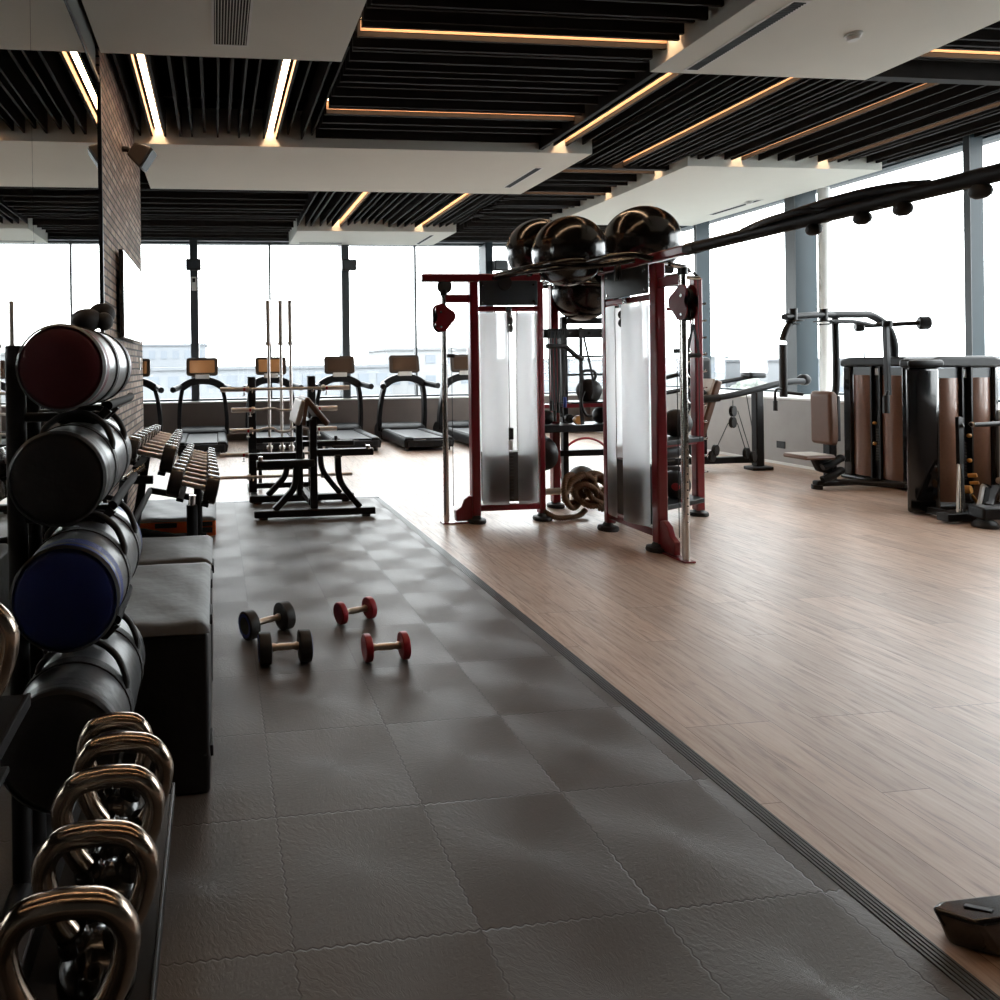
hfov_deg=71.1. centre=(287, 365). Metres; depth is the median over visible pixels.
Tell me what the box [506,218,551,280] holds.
exercise ball
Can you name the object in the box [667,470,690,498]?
medicine ball
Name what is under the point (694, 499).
shelf
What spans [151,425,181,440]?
dumbbell
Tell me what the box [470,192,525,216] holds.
ceiling slats
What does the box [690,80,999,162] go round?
ceiling slats
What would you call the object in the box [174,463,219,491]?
dumbbell
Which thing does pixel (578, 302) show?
exercise ball
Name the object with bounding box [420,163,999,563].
rig
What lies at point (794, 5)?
ceiling vent
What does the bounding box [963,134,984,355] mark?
trim
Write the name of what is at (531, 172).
ceiling vent
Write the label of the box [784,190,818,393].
column
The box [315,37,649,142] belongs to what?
ceiling slats
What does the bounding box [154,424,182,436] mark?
dumbbell
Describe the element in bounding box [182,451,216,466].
dumbbell
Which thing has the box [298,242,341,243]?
ceiling vent
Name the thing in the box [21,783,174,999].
tray
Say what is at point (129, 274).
wall screen
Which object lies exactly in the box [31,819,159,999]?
kettlebell
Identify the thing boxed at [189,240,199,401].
trim
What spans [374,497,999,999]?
trim
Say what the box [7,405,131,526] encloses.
sandbag
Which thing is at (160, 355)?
building
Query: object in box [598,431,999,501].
baseboard
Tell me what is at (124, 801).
kettlebell
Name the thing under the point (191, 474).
dumbbell
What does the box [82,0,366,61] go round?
ceiling panel
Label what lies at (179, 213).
ceiling slats
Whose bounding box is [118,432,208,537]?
dumbbell rack
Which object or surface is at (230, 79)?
ceiling slats
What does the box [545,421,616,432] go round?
shelf
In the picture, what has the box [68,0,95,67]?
wall
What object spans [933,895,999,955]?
step platform
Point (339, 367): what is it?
treadmill
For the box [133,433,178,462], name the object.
dumbbell
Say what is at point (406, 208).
ceiling slats
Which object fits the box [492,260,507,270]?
speaker
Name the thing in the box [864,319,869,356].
street lamp
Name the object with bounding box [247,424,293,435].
hood
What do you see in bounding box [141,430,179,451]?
dumbbell
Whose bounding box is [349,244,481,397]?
window
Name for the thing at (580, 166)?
ceiling slats
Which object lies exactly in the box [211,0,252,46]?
ceiling vent
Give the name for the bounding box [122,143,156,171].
wall speaker
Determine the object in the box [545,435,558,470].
medicine ball
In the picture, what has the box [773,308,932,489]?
machine
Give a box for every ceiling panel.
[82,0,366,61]
[134,106,591,193]
[289,215,455,244]
[550,153,881,225]
[650,0,999,79]
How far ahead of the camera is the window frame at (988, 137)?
8.61 m
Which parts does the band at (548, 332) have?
handle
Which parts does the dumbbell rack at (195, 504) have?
leg, leg, rail, rail, rail, leg, leg, rail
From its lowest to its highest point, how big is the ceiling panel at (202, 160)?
0.420 m
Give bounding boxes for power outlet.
[776,441,784,448]
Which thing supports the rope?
on the floor
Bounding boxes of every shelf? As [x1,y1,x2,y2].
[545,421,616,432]
[567,400,602,403]
[616,435,703,445]
[668,494,703,509]
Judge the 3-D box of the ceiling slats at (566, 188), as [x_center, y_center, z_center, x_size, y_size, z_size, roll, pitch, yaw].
[4.195,-2.947,10.267,1.450,0.618,3.100,-1,0,-6]
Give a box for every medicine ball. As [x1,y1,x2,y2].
[545,410,552,423]
[569,466,591,481]
[592,407,602,422]
[667,409,692,436]
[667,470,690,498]
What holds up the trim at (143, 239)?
attached to the ceiling
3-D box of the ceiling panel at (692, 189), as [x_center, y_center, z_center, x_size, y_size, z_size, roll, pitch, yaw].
[6.336,-2.796,10.299,2.790,0.420,3.500,-1,0,-6]
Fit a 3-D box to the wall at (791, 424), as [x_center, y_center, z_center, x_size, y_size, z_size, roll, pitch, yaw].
[8.270,1.053,5.479,1.600,1.180,17.500,-1,0,-6]
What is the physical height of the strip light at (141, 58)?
0.125 m
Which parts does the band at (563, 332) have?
handle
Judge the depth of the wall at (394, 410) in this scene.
13.47 m
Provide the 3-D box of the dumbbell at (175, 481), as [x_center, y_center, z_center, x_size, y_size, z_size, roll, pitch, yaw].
[-0.636,0.809,4.427,0.366,0.262,0.193,-1,0,-6]
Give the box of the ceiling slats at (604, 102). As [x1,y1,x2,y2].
[539,63,659,149]
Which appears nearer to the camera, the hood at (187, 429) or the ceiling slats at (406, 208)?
the ceiling slats at (406, 208)
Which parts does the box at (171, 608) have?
handle, handle, handle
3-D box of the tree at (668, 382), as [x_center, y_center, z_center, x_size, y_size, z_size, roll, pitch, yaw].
[45.893,4.224,77.325,4.421,5.114,3.617,-1,0,16]
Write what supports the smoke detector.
attached to the ceiling panel at (810, 42)
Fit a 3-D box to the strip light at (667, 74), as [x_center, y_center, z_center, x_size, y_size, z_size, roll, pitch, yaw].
[3.367,-2.728,6.771,0.125,0.125,2.090,-1,0,-6]
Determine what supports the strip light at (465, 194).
attached to the ceiling slats at (406, 208)
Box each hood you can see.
[181,426,226,438]
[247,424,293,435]
[317,422,360,438]
[374,422,424,438]
[433,420,468,432]
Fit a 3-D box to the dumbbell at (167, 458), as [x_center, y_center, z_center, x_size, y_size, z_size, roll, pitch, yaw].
[-0.921,0.595,4.396,0.365,0.258,0.189,-1,0,-6]
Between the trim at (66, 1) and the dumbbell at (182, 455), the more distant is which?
the dumbbell at (182, 455)
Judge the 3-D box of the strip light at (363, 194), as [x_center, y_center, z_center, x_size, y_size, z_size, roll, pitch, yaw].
[1.061,-2.701,10.850,0.125,0.125,2.740,-1,0,-6]
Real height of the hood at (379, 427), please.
0.278 m
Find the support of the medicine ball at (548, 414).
on the rig
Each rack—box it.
[0,693,174,999]
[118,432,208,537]
[247,376,318,495]
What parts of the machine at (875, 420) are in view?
lever arm, seat, arm, seat, backrest, seat post, adjust lever, adjust lever, plate, cam arm, bronze panel, lever arm, counter arm, bronze panel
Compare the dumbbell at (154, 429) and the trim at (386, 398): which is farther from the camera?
the trim at (386, 398)
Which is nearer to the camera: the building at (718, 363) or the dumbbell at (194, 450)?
the dumbbell at (194, 450)
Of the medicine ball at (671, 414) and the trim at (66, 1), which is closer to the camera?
the trim at (66, 1)
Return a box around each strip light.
[130,54,163,134]
[265,60,295,137]
[326,101,563,115]
[339,192,367,223]
[360,20,666,43]
[422,193,468,224]
[565,73,672,141]
[623,77,793,161]
[742,83,926,156]
[930,49,999,54]
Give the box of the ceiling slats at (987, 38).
[912,21,999,62]
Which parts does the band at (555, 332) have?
handle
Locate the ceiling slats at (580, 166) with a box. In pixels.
[566,161,668,170]
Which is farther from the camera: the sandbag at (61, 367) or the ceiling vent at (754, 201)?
the ceiling vent at (754, 201)
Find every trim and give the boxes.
[65,0,106,502]
[141,232,506,246]
[143,394,576,403]
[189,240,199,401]
[216,496,378,502]
[338,245,350,398]
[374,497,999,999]
[478,242,492,313]
[602,387,999,411]
[681,131,999,231]
[694,221,710,359]
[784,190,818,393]
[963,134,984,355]
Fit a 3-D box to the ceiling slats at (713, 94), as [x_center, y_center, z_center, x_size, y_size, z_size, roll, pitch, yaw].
[4.505,-2.948,7.242,1.490,0.618,2.820,-1,0,-6]
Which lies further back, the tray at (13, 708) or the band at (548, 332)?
the band at (548, 332)
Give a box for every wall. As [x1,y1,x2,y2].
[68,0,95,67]
[95,38,143,510]
[143,396,590,438]
[590,389,999,484]
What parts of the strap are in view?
handle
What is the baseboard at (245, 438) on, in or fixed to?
attached to the wall at (394, 410)
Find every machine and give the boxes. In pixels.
[666,357,810,470]
[666,373,678,379]
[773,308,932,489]
[899,355,999,529]
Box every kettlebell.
[0,603,19,697]
[0,885,141,999]
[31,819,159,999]
[51,764,164,923]
[72,731,173,857]
[76,711,153,815]
[576,369,601,401]
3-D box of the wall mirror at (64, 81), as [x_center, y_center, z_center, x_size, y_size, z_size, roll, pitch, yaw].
[-1.349,-0.396,4.135,0.026,3.610,1.907,-1,0,-6]
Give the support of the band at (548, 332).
hanging from the rig
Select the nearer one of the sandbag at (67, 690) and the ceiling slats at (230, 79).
the sandbag at (67, 690)
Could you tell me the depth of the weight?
6.71 m
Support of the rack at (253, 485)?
on the floor
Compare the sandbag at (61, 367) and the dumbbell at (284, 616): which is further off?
the dumbbell at (284, 616)
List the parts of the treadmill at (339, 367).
rail, foot rail, handrail, foot rail, rail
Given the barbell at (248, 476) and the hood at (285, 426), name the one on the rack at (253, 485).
the barbell at (248, 476)
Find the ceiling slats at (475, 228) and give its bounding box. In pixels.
[443,217,680,240]
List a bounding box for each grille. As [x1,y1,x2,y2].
[141,149,156,171]
[343,260,355,268]
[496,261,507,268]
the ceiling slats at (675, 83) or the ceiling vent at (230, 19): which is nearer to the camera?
the ceiling vent at (230, 19)
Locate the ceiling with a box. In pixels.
[126,54,331,110]
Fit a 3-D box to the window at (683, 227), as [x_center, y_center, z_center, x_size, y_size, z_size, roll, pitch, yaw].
[7.876,-1.159,13.223,0.160,3.185,2.120,-1,0,-6]
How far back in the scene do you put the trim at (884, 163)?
9.24 m
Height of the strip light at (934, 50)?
0.125 m
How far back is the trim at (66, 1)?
5.08 m
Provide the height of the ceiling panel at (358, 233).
0.420 m
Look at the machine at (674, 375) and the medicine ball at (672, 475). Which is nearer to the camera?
the medicine ball at (672, 475)
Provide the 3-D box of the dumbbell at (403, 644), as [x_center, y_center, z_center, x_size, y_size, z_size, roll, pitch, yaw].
[0.499,1.424,3.321,0.230,0.133,0.133,-1,0,-7]
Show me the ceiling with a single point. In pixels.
(169, 102)
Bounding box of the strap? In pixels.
[545,327,594,424]
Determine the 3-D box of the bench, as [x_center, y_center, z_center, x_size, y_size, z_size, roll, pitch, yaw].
[0.226,0.900,6.799,1.220,1.182,0.820,-1,0,-6]
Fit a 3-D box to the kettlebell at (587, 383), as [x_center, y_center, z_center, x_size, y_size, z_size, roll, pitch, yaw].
[3.093,0.198,6.715,0.250,0.331,0.250,-1,0,-6]
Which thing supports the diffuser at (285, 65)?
attached to the strip light at (285, 64)
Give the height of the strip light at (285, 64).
0.125 m
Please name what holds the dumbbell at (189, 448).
on the dumbbell rack at (195, 504)
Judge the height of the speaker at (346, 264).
0.220 m
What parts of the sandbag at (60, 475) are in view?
handle, handle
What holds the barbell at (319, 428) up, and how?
on the rack at (253, 485)
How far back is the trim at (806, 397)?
9.58 m
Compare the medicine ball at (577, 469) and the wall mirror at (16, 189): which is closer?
the wall mirror at (16, 189)
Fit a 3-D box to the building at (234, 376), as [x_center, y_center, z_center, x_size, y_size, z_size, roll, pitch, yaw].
[-4.401,3.758,96.089,36.600,7.400,16.600,-1,0,-6]
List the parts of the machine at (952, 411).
bronze panel, linkage rod, linkage rod, linkage rod, foot lever, bronze panel, pull handle, foot lever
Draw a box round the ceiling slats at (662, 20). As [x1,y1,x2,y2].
[352,0,723,59]
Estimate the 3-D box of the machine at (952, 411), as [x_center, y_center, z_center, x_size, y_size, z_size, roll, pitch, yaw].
[6.592,0.659,6.190,1.401,1.511,0.975,-1,0,-6]
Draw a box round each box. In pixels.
[44,562,213,794]
[132,499,215,535]
[138,535,213,680]
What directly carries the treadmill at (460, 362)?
on the floor
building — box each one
[142,343,207,367]
[143,364,391,401]
[366,347,467,396]
[544,356,728,391]
[726,356,999,398]
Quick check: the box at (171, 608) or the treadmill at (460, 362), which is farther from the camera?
the treadmill at (460, 362)
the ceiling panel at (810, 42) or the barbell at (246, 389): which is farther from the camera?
the barbell at (246, 389)
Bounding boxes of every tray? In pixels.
[0,693,30,787]
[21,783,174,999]
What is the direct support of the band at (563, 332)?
hanging from the rig
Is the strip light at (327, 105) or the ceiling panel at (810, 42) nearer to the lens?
the ceiling panel at (810, 42)
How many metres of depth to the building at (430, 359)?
100.98 m
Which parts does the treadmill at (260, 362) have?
handrail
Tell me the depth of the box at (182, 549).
3.25 m
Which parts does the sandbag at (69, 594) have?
handle, handle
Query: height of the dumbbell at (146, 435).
0.240 m
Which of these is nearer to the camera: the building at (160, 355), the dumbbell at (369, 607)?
the dumbbell at (369, 607)
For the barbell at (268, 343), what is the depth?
8.06 m
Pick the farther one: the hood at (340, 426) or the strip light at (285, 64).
the hood at (340, 426)
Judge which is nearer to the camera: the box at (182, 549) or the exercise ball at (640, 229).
the box at (182, 549)
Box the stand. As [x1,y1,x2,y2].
[0,346,137,920]
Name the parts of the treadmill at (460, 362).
rail, foot rail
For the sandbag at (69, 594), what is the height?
0.310 m
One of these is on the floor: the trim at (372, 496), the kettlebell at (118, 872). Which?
the trim at (372, 496)
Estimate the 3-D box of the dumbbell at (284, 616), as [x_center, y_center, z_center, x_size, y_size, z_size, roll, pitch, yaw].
[-0.113,1.422,3.661,0.297,0.153,0.153,-1,0,-34]
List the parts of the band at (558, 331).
handle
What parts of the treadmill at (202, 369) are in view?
handrail, rail, foot rail, foot rail, rail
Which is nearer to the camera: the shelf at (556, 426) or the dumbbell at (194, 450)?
the dumbbell at (194, 450)
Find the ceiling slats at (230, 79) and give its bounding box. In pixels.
[112,42,349,139]
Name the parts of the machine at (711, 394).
backrest post, backrest, press arm, backrest, post, press arm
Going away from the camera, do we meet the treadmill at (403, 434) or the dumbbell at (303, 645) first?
the dumbbell at (303, 645)
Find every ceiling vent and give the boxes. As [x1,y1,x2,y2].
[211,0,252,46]
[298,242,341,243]
[416,235,434,243]
[502,167,542,187]
[683,0,811,70]
[708,200,761,214]
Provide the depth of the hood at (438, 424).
13.01 m
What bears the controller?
attached to the wall at (394, 410)
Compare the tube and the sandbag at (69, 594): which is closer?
the sandbag at (69, 594)
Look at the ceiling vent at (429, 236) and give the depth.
13.14 m
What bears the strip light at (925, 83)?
attached to the ceiling slats at (929, 117)
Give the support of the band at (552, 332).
hanging from the rig
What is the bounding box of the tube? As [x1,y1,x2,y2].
[817,187,831,390]
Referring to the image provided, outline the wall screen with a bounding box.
[118,249,140,342]
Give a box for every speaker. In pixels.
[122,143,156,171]
[186,259,200,270]
[341,259,356,270]
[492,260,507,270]
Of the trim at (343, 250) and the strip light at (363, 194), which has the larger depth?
the trim at (343, 250)
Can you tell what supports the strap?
hanging from the rig
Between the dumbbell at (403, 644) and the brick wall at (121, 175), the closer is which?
the dumbbell at (403, 644)
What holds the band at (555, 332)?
hanging from the rig
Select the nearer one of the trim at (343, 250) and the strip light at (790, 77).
the strip light at (790, 77)
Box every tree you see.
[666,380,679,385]
[728,378,766,387]
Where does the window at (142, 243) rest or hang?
in the wall at (394, 410)
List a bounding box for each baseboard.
[227,438,247,440]
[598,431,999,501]
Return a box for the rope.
[543,470,603,520]
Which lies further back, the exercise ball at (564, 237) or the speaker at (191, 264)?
the speaker at (191, 264)
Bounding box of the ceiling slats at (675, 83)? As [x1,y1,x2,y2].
[553,72,709,145]
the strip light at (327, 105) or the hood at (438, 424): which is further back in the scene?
the hood at (438, 424)
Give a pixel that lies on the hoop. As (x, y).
(581, 438)
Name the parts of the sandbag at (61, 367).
handle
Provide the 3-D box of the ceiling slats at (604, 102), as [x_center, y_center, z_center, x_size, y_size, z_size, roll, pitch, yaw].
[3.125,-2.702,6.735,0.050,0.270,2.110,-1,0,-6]
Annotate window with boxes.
[141,242,191,401]
[198,242,341,400]
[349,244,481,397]
[493,244,575,393]
[666,219,718,387]
[717,190,816,391]
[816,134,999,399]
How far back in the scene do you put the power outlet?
9.34 m
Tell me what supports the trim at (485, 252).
attached to the wall at (394, 410)
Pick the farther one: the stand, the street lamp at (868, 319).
the street lamp at (868, 319)
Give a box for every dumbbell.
[129,436,177,472]
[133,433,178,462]
[137,431,179,456]
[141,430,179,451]
[145,428,180,443]
[148,427,181,448]
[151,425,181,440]
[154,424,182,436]
[166,466,219,503]
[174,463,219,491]
[176,459,218,479]
[178,456,217,474]
[180,454,216,470]
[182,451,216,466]
[184,449,215,463]
[185,447,215,459]
[187,445,214,456]
[188,443,214,453]
[238,601,295,640]
[257,628,312,664]
[333,596,376,624]
[361,631,410,661]
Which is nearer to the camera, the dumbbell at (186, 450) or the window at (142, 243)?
the dumbbell at (186, 450)
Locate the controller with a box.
[191,277,196,290]
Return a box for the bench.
[249,395,375,519]
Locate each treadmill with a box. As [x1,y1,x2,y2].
[143,358,163,431]
[170,358,231,455]
[243,357,303,452]
[315,356,381,450]
[374,355,453,450]
[433,354,468,443]
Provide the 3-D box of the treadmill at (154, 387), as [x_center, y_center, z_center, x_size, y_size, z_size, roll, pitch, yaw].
[-2.830,0.702,11.918,1.166,1.675,2.170,-1,0,-6]
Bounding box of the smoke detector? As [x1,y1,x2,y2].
[844,30,862,42]
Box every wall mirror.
[0,0,34,695]
[30,0,104,541]
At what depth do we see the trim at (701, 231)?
12.11 m
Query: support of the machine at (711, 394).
on the floor
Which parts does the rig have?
carriage lever, plate, arm, post, header plate, guide rod, post, post, post, accessory rail, post, post, header plate, post, arm, plate, strap handle, post, grip rail, grip knob, grip rail, grip knob, grip knob, grip knob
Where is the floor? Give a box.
[0,432,999,999]
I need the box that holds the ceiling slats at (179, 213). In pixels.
[140,169,313,237]
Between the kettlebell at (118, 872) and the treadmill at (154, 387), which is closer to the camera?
the kettlebell at (118, 872)
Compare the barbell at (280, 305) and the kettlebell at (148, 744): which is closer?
the kettlebell at (148, 744)
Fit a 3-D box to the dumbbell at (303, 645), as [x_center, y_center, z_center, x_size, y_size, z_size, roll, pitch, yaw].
[-0.012,1.420,3.310,0.269,0.155,0.155,-1,0,-7]
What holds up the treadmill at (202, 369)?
on the floor
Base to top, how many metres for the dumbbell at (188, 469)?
0.238 m
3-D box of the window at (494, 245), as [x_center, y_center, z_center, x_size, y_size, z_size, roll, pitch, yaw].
[5.848,-1.019,14.400,2.960,3.270,0.160,-1,0,-6]
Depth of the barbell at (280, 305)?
8.07 m
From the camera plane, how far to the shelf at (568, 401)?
6.60 m
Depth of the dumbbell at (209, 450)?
6.10 m
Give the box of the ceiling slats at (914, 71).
[865,60,999,85]
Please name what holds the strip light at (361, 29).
attached to the ceiling slats at (662, 20)
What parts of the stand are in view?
arm, arm, arm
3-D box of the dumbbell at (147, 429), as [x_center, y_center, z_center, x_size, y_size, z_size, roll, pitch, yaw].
[-1.016,0.609,5.262,0.317,0.221,0.160,-1,0,-6]
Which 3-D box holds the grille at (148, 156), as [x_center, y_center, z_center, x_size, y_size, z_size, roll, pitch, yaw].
[-1.337,-1.982,6.332,0.118,0.173,0.187,-1,0,3]
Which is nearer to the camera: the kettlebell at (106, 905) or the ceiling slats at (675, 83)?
the kettlebell at (106, 905)
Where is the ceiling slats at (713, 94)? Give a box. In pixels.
[575,74,858,166]
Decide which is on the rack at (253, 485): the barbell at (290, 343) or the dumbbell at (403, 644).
the barbell at (290, 343)
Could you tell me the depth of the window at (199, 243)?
13.66 m
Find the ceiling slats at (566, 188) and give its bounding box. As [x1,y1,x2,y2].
[474,169,654,217]
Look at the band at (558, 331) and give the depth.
6.29 m
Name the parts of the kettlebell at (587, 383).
handle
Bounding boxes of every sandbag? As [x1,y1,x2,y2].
[0,612,144,813]
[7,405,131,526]
[9,494,141,652]
[15,303,131,410]
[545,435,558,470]
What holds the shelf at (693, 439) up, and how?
attached to the rig
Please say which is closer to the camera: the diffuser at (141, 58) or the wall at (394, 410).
the diffuser at (141, 58)
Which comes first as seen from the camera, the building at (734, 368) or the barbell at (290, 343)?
the barbell at (290, 343)
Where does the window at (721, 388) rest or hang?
in the wall at (791, 424)
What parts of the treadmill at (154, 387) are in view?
handrail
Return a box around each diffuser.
[137,54,160,129]
[268,60,289,131]
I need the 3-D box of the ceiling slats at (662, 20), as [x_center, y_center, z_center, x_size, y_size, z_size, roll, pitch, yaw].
[1.935,-2.909,4.382,2.600,0.618,2.290,-1,0,-6]
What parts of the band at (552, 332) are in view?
handle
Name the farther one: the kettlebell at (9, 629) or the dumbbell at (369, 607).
the dumbbell at (369, 607)
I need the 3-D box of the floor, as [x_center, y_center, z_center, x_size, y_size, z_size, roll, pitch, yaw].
[1.327,1.610,4.731,12.420,0.262,17.520,-1,0,-6]
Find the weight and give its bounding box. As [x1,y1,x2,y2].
[564,414,580,424]
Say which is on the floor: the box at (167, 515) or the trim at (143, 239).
the box at (167, 515)
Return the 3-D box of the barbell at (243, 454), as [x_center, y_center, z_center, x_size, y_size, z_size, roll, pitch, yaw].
[-0.084,1.026,7.488,1.370,0.113,0.080,-1,0,-6]
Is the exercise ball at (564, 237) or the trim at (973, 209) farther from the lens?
the trim at (973, 209)
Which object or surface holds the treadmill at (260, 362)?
on the floor
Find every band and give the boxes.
[547,331,552,410]
[551,330,556,420]
[554,331,559,412]
[557,330,562,416]
[561,330,566,407]
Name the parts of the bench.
rail, leg, rail, leg, post, rail, post, rail, rail, leg, rail, leg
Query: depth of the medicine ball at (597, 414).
6.72 m
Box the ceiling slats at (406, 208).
[297,191,505,227]
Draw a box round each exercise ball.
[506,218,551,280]
[531,216,606,286]
[552,274,613,320]
[603,206,682,262]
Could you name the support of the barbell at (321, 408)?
on the rack at (253, 485)
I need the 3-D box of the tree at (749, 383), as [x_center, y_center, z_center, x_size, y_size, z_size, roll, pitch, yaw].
[53.886,3.958,76.571,4.763,5.424,3.594,-1,0,5]
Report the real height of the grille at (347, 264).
0.180 m
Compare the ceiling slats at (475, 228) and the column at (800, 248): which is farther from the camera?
the ceiling slats at (475, 228)
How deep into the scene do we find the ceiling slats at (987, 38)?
5.48 m
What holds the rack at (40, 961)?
on the floor
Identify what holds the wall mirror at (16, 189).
attached to the wall at (77, 7)
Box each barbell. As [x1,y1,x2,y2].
[220,385,349,395]
[220,451,308,461]
[220,472,351,479]
[230,426,336,437]
[232,405,337,416]
[265,300,272,452]
[278,300,284,459]
[287,300,294,451]
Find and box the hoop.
[560,437,602,493]
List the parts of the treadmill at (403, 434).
handrail, rail, foot rail, handrail, foot rail, rail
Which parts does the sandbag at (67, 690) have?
handle, handle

